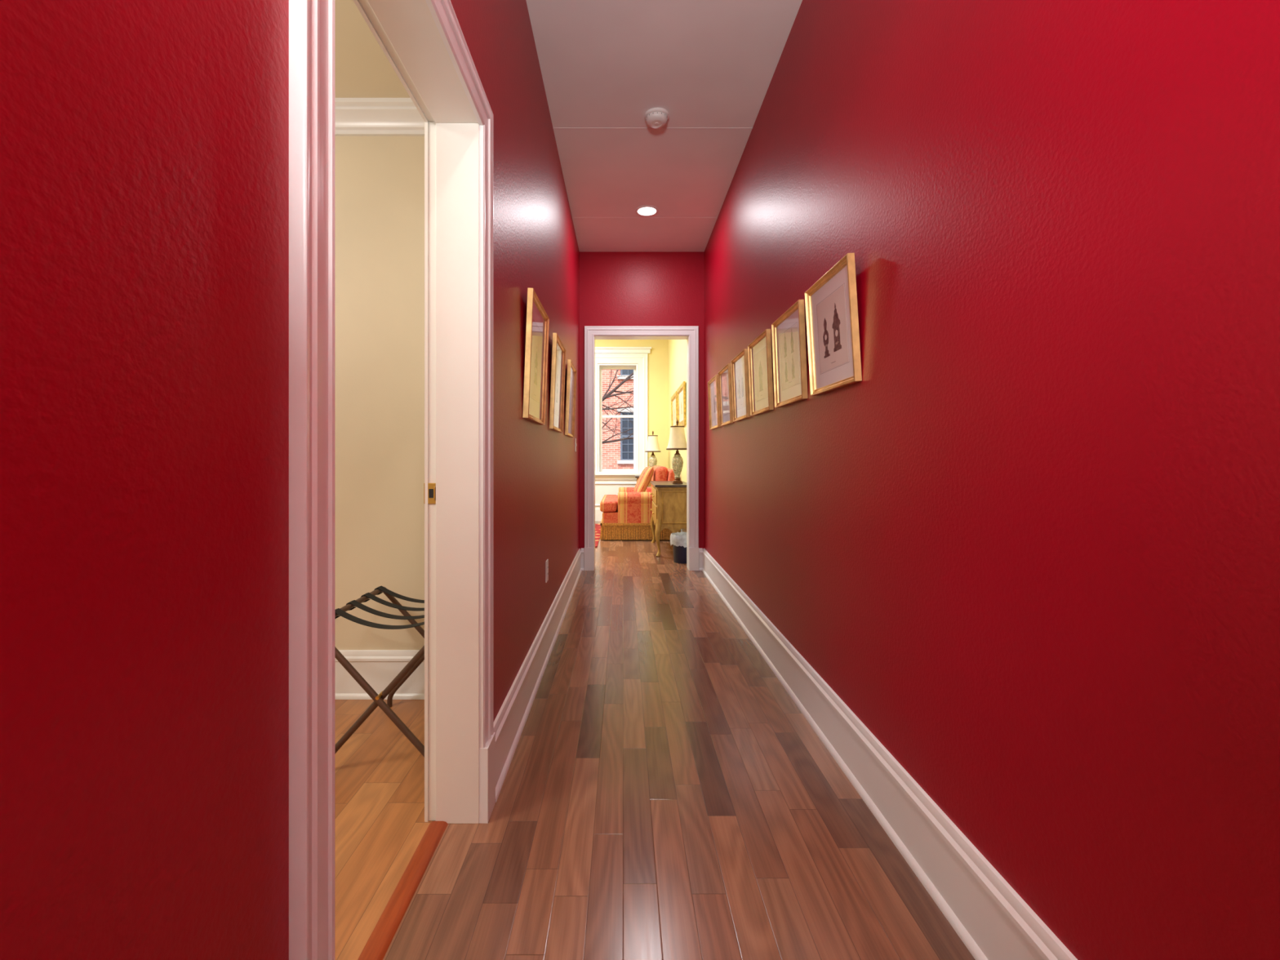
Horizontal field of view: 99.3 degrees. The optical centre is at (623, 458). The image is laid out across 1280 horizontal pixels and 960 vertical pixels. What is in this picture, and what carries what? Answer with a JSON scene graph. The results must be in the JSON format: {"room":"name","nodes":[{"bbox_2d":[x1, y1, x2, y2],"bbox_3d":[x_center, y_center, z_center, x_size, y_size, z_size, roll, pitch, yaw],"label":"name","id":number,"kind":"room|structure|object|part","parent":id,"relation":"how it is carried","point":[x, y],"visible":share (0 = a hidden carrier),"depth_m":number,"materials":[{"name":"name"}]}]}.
{"room":"home hallway","nodes":[
{"label":"home hallway","id":0,"kind":"room"},
{"bbox_2d":[0,0,579,959],"bbox_3d":[-0.490,-0.500,1.770,0.150,3.100,6.740,0,0,0],"label":"wall","id":1,"kind":"structure","parent":0,"point":[144,144],"depth_m":0.49,"materials":[{"name":"red paint"}]},
{"bbox_2d":[288,0,495,959],"bbox_3d":[-0.403,0.001,1.167,0.025,2.098,0.985,0,0,0],"label":"trim","id":2,"kind":"structure","parent":1,"relation":"attached to","point":[311,22],"depth_m":0.70,"materials":[{"name":"white wood"}]},
{"bbox_2d":[353,0,479,823],"bbox_3d":[-0.490,0.031,1.161,0.150,2.038,0.852,0,0,0],"label":"door jamb","id":3,"kind":"object","parent":1,"relation":"in","point":[407,29],"depth_m":1.56,"materials":[{"name":"white wood"}]},
{"bbox_2d":[423,483,435,503],"bbox_3d":[-0.559,0.100,1.570,0.036,0.060,0.014,0,0,0],"label":"strike plate","id":4,"kind":"object","parent":3,"relation":"attached to","point":[431,486],"visible":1,"depth_m":1.57,"materials":[{"name":"gold metal"}]},
{"bbox_2d":[522,288,549,425],"bbox_3d":[-0.392,-0.437,2.480,0.044,0.535,0.480,0,0,0],"label":"picture frame","id":5,"kind":"object","parent":1,"relation":"attached to","point":[537,319],"visible":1,"depth_m":2.46,"materials":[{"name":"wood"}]},
{"bbox_2d":[529,319,542,402],"bbox_3d":[-0.397,-0.437,2.480,0.002,0.339,0.284,2,0,0],"label":"print","id":6,"kind":"object","parent":5,"relation":"attached to","point":[536,339],"depth_m":2.47},
{"bbox_2d":[493,548,582,802],"bbox_3d":[-0.402,0.947,3.401,0.027,0.207,3.478,0,0,0],"label":"baseboard","id":7,"kind":"structure","parent":1,"relation":"attached to","point":[509,722],"depth_m":2.27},
{"bbox_2d":[545,559,548,582],"bbox_3d":[-0.411,0.605,2.940,0.009,0.116,0.072,0,0,0],"label":"wall outlet","id":8,"kind":"object","parent":1,"relation":"attached to","point":[547,560],"visible":1,"depth_m":2.92,"materials":[{"name":"white plastic"}]},
{"bbox_2d":[549,333,565,432],"bbox_3d":[-0.392,-0.437,3.280,0.044,0.535,0.480,0,0,0],"label":"picture frame","id":9,"kind":"object","parent":1,"relation":"attached to","point":[558,351],"visible":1,"depth_m":3.27,"materials":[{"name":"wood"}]},
{"bbox_2d":[554,355,557,413],"bbox_3d":[-0.397,-0.437,3.280,0.002,0.339,0.284,2,0,0],"label":"print","id":10,"kind":"object","parent":9,"relation":"attached to","point":[556,379],"depth_m":3.22},
{"bbox_3d":[-0.395,-0.437,3.280,0.001,0.491,0.436,2,0,0],"label":"glass pane","id":11,"kind":"part","parent":9,"relation":"part of","materials":[{"name":"clear glass"}]},
{"bbox_2d":[564,359,577,437],"bbox_3d":[-0.392,-0.437,4.090,0.044,0.535,0.480,0,0,0],"label":"picture frame","id":12,"kind":"object","parent":1,"relation":"attached to","point":[571,371],"visible":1,"depth_m":4.08,"materials":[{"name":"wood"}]},
{"bbox_3d":[-0.395,-0.437,4.090,0.001,0.491,0.436,2,0,0],"label":"glass pane","id":13,"kind":"part","parent":12,"relation":"part of","materials":[{"name":"clear glass"}]},
{"bbox_2d":[574,438,576,451],"bbox_3d":[-0.409,-0.120,4.700,0.012,0.116,0.072,0,0,0],"label":"light switch","id":14,"kind":"object","parent":1,"relation":"attached to","point":[575,438],"visible":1,"depth_m":4.68,"materials":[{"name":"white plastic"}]},
{"bbox_2d":[334,0,410,97],"bbox_3d":[-2.083,-1.590,0.400,3.035,0.120,4.000,0,0,0],"label":"ceiling","id":15,"kind":"structure","parent":0,"point":[362,69],"depth_m":2.10,"materials":[{"name":"beige paint"}]},
{"bbox_2d":[334,135,424,649],"bbox_3d":[-2.083,-0.300,2.450,3.035,2.700,0.100,0,0,0],"label":"wall","id":16,"kind":"structure","parent":0,"point":[380,180],"depth_m":2.40,"materials":[{"name":"beige paint"}]},
{"bbox_2d":[334,649,424,699],"bbox_3d":[-2.083,0.947,2.386,3.035,0.207,0.027,0,0,0],"label":"baseboard","id":17,"kind":"structure","parent":16,"relation":"attached to","point":[379,668],"depth_m":2.38,"materials":[{"name":"white wood"}]},
{"bbox_2d":[334,97,424,135],"bbox_3d":[-2.083,-1.478,2.353,3.035,0.105,0.095,0,0,0],"label":"trim","id":18,"kind":"structure","parent":16,"relation":"attached to","point":[353,116],"depth_m":2.36,"materials":[{"name":"white wood"}]},
{"bbox_2d":[595,339,667,520],"bbox_3d":[-1.123,-0.650,9.280,3.755,3.400,0.340,0,0,0],"label":"wall","id":19,"kind":"structure","parent":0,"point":[658,357],"depth_m":9.18,"materials":[{"name":"yellow paint"}]},
{"bbox_2d":[597,364,637,473],"bbox_3d":[-0.092,-0.680,9.335,0.675,1.860,0.270,0,0,0],"label":"window","id":20,"kind":"structure","parent":19,"relation":"attached to","point":[600,366],"depth_m":9.33,"materials":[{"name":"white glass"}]},
{"bbox_3d":[-0.092,-1.147,9.387,0.625,0.875,0.035,0,0,0],"label":"sash","id":21,"kind":"part","parent":20,"relation":"part of","materials":[{"name":"white wood"}]},
{"bbox_3d":[-0.092,-0.265,9.348,0.625,0.970,0.035,0,0,0],"label":"sash","id":22,"kind":"part","parent":20,"relation":"part of","materials":[{"name":"white wood"}]},
{"bbox_2d":[579,251,704,569],"bbox_3d":[-1.048,-0.650,5.215,3.905,3.400,0.150,0,0,0],"label":"wall","id":23,"kind":"structure","parent":0,"point":[617,288],"depth_m":5.14,"materials":[{"name":"red paint"}]},
{"bbox_2d":[584,325,698,570],"bbox_3d":[0.172,-0.060,5.215,0.911,2.220,0.150,0,0,0],"label":"door frame","id":24,"kind":"structure","parent":23,"relation":"in","point":[596,337],"depth_m":5.21,"materials":[{"name":"white wood"}]},
{"bbox_2d":[581,547,702,570],"bbox_3d":[0.175,0.947,5.127,1.148,0.207,0.027,0,0,0],"label":"baseboard","id":25,"kind":"structure","parent":23,"relation":"attached to","point":[700,549],"depth_m":5.12,"materials":[{"name":"white wood"}]},
{"bbox_2d":[334,520,975,959],"bbox_3d":[-1.407,1.100,3.800,4.385,0.100,11.000,0,0,0],"label":"floor","id":26,"kind":"structure","parent":0,"point":[664,795],"depth_m":1.56,"materials":[{"name":"brown wood"}]},
{"bbox_2d":[334,586,424,757],"bbox_3d":[-0.810,0.792,2.065,0.450,0.515,0.551,0,0,0],"label":"luggage rack","id":27,"kind":"object","parent":26,"relation":"on","point":[419,658],"visible":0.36,"depth_m":1.91,"materials":[{"name":"brown wood"}]},
{"bbox_3d":[-0.795,0.795,2.065,0.411,0.510,0.503,0,0,0],"label":"tube frame","id":28,"kind":"part","parent":27,"relation":"part of","materials":[{"name":"brown wood"}]},
{"bbox_2d":[357,821,448,959],"bbox_3d":[-0.530,1.046,1.161,0.053,0.008,0.808,0,0,0],"label":"trim","id":29,"kind":"structure","parent":26,"relation":"on","point":[381,937],"depth_m":1.30,"materials":[{"name":"brown wood"}]},
{"bbox_2d":[595,524,600,547],"bbox_3d":[-1.305,1.044,7.575,1.990,0.012,2.250,0,0,0],"label":"rug","id":30,"kind":"object","parent":26,"relation":"on","point":[597,526],"visible":0.14,"depth_m":7.57,"materials":[{"name":"red fabric"}]},
{"bbox_2d":[600,465,676,539],"bbox_3d":[0.210,0.569,7.660,1.020,0.938,1.380,0,0,0],"label":"armchair","id":31,"kind":"object","parent":26,"relation":"on","point":[627,515],"visible":0.74,"depth_m":6.99,"materials":[{"name":"orange fabric"}]},
{"bbox_2d":[600,497,617,511],"bbox_3d":[0.060,0.615,7.322,0.720,0.140,0.665,0,0,0],"label":"seat cushion","id":32,"kind":"object","parent":31,"relation":"on","point":[606,504],"depth_m":7.00,"materials":[{"name":"orange fabric"}]},
{"bbox_2d":[603,494,617,497],"bbox_3d":[0.060,0.615,7.997,0.720,0.140,0.665,0,0,0],"label":"seat cushion","id":33,"kind":"object","parent":31,"relation":"on","point":[606,495],"depth_m":7.83,"materials":[{"name":"orange fabric"}]},
{"bbox_3d":[0.295,0.640,8.260,0.730,0.420,0.170,0,0,0],"label":"arm","id":34,"kind":"part","parent":31,"relation":"part of"},
{"bbox_3d":[0.295,0.640,7.060,0.730,0.420,0.170,0,0,0],"label":"arm","id":35,"kind":"part","parent":31,"relation":"part of"},
{"bbox_2d":[633,466,653,492],"bbox_3d":[0.275,0.305,7.360,0.239,0.413,0.440,0,0,-6],"label":"throw pillow","id":36,"kind":"object","parent":31,"relation":"on","point":[646,476],"visible":0.83,"depth_m":7.18,"materials":[{"name":"orange fabric"}]},
{"bbox_2d":[651,465,659,492],"bbox_3d":[0.505,0.325,7.930,0.170,0.450,0.530,0,0,0],"label":"cushion","id":37,"kind":"object","parent":31,"relation":"on","point":[655,465],"depth_m":7.96,"materials":[{"name":"orange fabric"}]},
{"bbox_2d":[653,466,667,480],"bbox_3d":[0.505,0.325,7.390,0.170,0.450,0.530,0,0,0],"label":"cushion","id":38,"kind":"object","parent":31,"relation":"on","point":[660,473],"depth_m":7.13,"materials":[{"name":"orange fabric"}]},
{"bbox_3d":[0.640,0.413,7.660,0.158,0.553,1.180,0,0,0],"label":"backrest","id":39,"kind":"part","parent":31,"relation":"part of","materials":[{"name":"orange fabric"}]},
{"bbox_2d":[635,475,651,486],"bbox_3d":[0.460,0.660,8.720,0.540,0.780,0.500,0,0,0],"label":"side table","id":40,"kind":"object","parent":26,"relation":"on","point":[637,477],"visible":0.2,"depth_m":8.50,"materials":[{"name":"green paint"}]},
{"bbox_2d":[644,431,661,466],"bbox_3d":[0.475,-0.090,8.700,0.255,0.720,0.255,0,0,0],"label":"table lamp","id":41,"kind":"object","parent":40,"relation":"on","point":[652,446],"visible":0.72,"depth_m":8.64,"materials":[{"name":"beige fabric"}]},
{"bbox_3d":[0.475,-0.242,8.700,0.250,0.255,0.250,0,0,0],"label":"lamp shade","id":42,"kind":"part","parent":41,"relation":"part of","materials":[{"name":"fabric"}]},
{"bbox_3d":[0.475,-0.118,8.700,0.255,0.016,0.255,0,0,0],"label":"shade trim","id":43,"kind":"part","parent":41,"relation":"part of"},
{"bbox_2d":[650,480,686,556],"bbox_3d":[0.538,0.669,6.330,0.424,0.782,1.050,0,0,0],"label":"side table","id":44,"kind":"object","parent":26,"relation":"on","point":[668,509],"visible":0.73,"depth_m":5.84,"materials":[{"name":"brown wood"}]},
{"bbox_3d":[0.381,0.854,6.809,0.084,0.413,0.058,0,0,45],"label":"leg","id":45,"kind":"part","parent":44,"relation":"part of","materials":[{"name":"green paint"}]},
{"bbox_3d":[0.363,0.613,6.330,0.014,0.185,0.860,0,0,0],"label":"drawer","id":46,"kind":"part","parent":44,"relation":"part of","materials":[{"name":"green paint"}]},
{"bbox_3d":[0.363,0.420,6.330,0.014,0.160,0.860,0,0,0],"label":"drawer","id":47,"kind":"part","parent":44,"relation":"part of","materials":[{"name":"brown wood"}]},
{"bbox_3d":[0.381,0.854,5.851,0.084,0.413,0.058,0,0,-45],"label":"leg","id":48,"kind":"part","parent":44,"relation":"part of","materials":[{"name":"brown wood"}]},
{"bbox_2d":[666,419,686,484],"bbox_3d":[0.610,-0.082,6.120,0.255,0.720,0.255,0,0,0],"label":"table lamp","id":49,"kind":"object","parent":44,"relation":"on","point":[677,441],"visible":0.95,"depth_m":6.06,"materials":[{"name":"beige fabric"}]},
{"bbox_3d":[0.610,-0.110,6.120,0.255,0.016,0.255,0,0,0],"label":"shade trim","id":50,"kind":"part","parent":49,"relation":"part of","materials":[{"name":"fabric"}]},
{"bbox_3d":[0.610,-0.234,6.120,0.250,0.255,0.250,0,0,0],"label":"lamp shade","id":51,"kind":"part","parent":49,"relation":"part of","materials":[{"name":"fabric"}]},
{"bbox_2d":[670,531,686,563],"bbox_3d":[0.610,0.904,5.544,0.263,0.292,0.264,0,0,0],"label":"waste bin","id":52,"kind":"object","parent":26,"relation":"on","point":[678,540],"visible":0.56,"depth_m":5.45,"materials":[{"name":"black plastic"}]},
{"bbox_2d":[525,0,802,251],"bbox_3d":[0.170,-2.017,1.700,1.470,0.120,6.880,0,0,0],"label":"ceiling","id":53,"kind":"structure","parent":0,"point":[604,64],"depth_m":2.95,"materials":[{"name":"paint"}]},
{"bbox_2d":[635,204,658,216],"bbox_3d":[0.187,-1.953,4.290,0.186,0.008,0.186,0,0,0],"label":"recessed light","id":54,"kind":"object","parent":53,"relation":"in","point":[642,211],"visible":1,"depth_m":4.29,"materials":[{"name":"white glass"}]},
{"bbox_2d":[553,128,752,217],"bbox_3d":[0.175,-1.956,3.816,1.180,0.001,1.201,0,0,0],"label":"trim","id":55,"kind":"structure","parent":53,"relation":"attached to","point":[553,128],"depth_m":3.22,"materials":[{"name":"paint"}]},
{"bbox_2d":[644,107,669,128],"bbox_3d":[0.191,-1.933,3.100,0.140,0.049,0.140,0,0,0],"label":"smoke detector","id":56,"kind":"object","parent":53,"relation":"attached to","point":[655,117],"visible":1,"depth_m":3.06,"materials":[{"name":"white plastic"}]},
{"bbox_2d":[667,0,1279,959],"bbox_3d":[0.830,-0.650,3.925,0.150,3.400,11.050,0,0,0],"label":"wall","id":57,"kind":"structure","parent":0,"point":[1033,551],"depth_m":0.99,"materials":[{"name":"red paint"}]},
{"bbox_2d":[671,391,677,426],"bbox_3d":[0.738,-0.670,7.850,0.024,0.520,0.800,-1,0,0],"label":"picture frame","id":58,"kind":"object","parent":57,"relation":"attached to","point":[673,398],"visible":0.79,"depth_m":7.85,"materials":[{"name":"gold metal"}]},
{"bbox_3d":[0.741,-0.670,7.850,0.001,0.380,0.660,-1,0,0],"label":"glass pane","id":59,"kind":"part","parent":58,"relation":"part of","materials":[{"name":"clear glass"}]},
{"bbox_2d":[676,381,685,426],"bbox_3d":[0.738,-0.670,6.920,0.024,0.520,0.800,-1,0,0],"label":"picture frame","id":60,"kind":"object","parent":57,"relation":"attached to","point":[681,391],"visible":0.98,"depth_m":6.85,"materials":[{"name":"gold metal"}]},
{"bbox_3d":[0.741,-0.670,6.920,0.001,0.380,0.660,-1,0,0],"label":"glass pane","id":61,"kind":"part","parent":60,"relation":"part of","materials":[{"name":"clear glass"}]},
{"bbox_2d":[707,374,720,430],"bbox_3d":[0.744,-0.454,4.465,0.040,0.410,0.410,0,0,0],"label":"picture frame","id":62,"kind":"object","parent":57,"relation":"attached to","point":[713,384],"visible":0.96,"depth_m":4.49,"materials":[{"name":"metal"}]},
{"bbox_2d":[711,386,717,420],"bbox_3d":[0.749,-0.455,4.465,0.002,0.264,0.264,-2,0,0],"label":"print","id":63,"kind":"object","parent":62,"relation":"attached to","point":[713,391],"depth_m":4.48},
{"bbox_2d":[717,363,733,426],"bbox_3d":[0.744,-0.454,3.965,0.040,0.410,0.410,0,0,0],"label":"picture frame","id":64,"kind":"object","parent":57,"relation":"attached to","point":[724,375],"visible":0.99,"depth_m":3.98,"materials":[{"name":"metal"}]},
{"bbox_2d":[722,377,729,416],"bbox_3d":[0.749,-0.455,3.965,0.002,0.264,0.264,-2,0,0],"label":"print","id":65,"kind":"object","parent":64,"relation":"attached to","point":[725,383],"depth_m":3.97},
{"bbox_2d":[730,348,751,422],"bbox_3d":[0.744,-0.454,3.465,0.040,0.410,0.410,0,0,0],"label":"picture frame","id":66,"kind":"object","parent":57,"relation":"attached to","point":[740,364],"visible":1,"depth_m":3.46,"materials":[{"name":"gold metal"}]},
{"bbox_2d":[735,363,746,409],"bbox_3d":[0.749,-0.455,3.465,0.002,0.264,0.264,-2,0,0],"label":"print","id":67,"kind":"object","parent":66,"relation":"attached to","point":[740,377],"depth_m":3.46},
{"bbox_2d":[747,328,773,416],"bbox_3d":[0.744,-0.454,2.965,0.040,0.410,0.410,0,0,0],"label":"picture frame","id":68,"kind":"object","parent":57,"relation":"attached to","point":[759,351],"visible":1,"depth_m":2.95,"materials":[{"name":"metal"}]},
{"bbox_2d":[754,346,768,401],"bbox_3d":[0.749,-0.455,2.965,0.002,0.264,0.264,-2,0,0],"label":"print","id":69,"kind":"object","parent":68,"relation":"attached to","point":[760,359],"depth_m":2.95},
{"bbox_2d":[771,299,808,408],"bbox_3d":[0.744,-0.454,2.455,0.040,0.410,0.410,0,0,0],"label":"picture frame","id":70,"kind":"object","parent":57,"relation":"attached to","point":[788,333],"visible":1,"depth_m":2.44,"materials":[{"name":"paper"}]},
{"bbox_2d":[779,321,799,391],"bbox_3d":[0.749,-0.455,2.455,0.002,0.264,0.264,-2,0,0],"label":"print","id":71,"kind":"object","parent":70,"relation":"attached to","point":[789,353],"depth_m":2.44},
{"bbox_2d":[804,253,862,395],"bbox_3d":[0.740,-0.454,1.945,0.048,0.411,0.410,0,0,0],"label":"picture frame","id":72,"kind":"object","parent":57,"relation":"attached to","point":[830,302],"visible":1,"depth_m":1.92,"materials":[{"name":"paper"}]},
{"bbox_2d":[816,283,848,374],"bbox_3d":[0.745,-0.454,1.945,0.002,0.264,0.264,-3,0,0],"label":"print","id":73,"kind":"object","parent":72,"relation":"attached to","point":[832,308],"depth_m":1.93,"materials":[{"name":"paper"}]},
{"bbox_2d":[702,547,1077,959],"bbox_3d":[0.751,0.947,1.770,0.027,0.207,6.740,0,0,0],"label":"baseboard","id":74,"kind":"structure","parent":57,"relation":"attached to","point":[988,916],"depth_m":1.41,"materials":[{"name":"white wood"}]},
{"label":"outside","id":75,"kind":"structure","parent":0,"visible":0},
{"bbox_3d":[0.000,1.450,17.800,24.000,0.200,16.400,0,0,0],"label":"ground","id":76,"kind":"structure","parent":75,"visible":0},
{"bbox_2d":[602,369,633,469],"bbox_3d":[0.000,-3.800,20.230,18.000,10.300,0.740,0,0,0],"label":"brick building","id":77,"kind":"structure","parent":76,"relation":"on","point":[615,455],"depth_m":20.00,"materials":[{"name":"brick"}]},
{"bbox_2d":[602,369,633,457],"bbox_3d":[0.299,-1.842,13.073,4.060,6.401,3.354,0,0,-26],"label":"tree","id":78,"kind":"object","parent":76,"relation":"on","point":[608,395],"visible":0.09,"depth_m":13.34,"materials":[{"name":"brown plant"}]}
]}

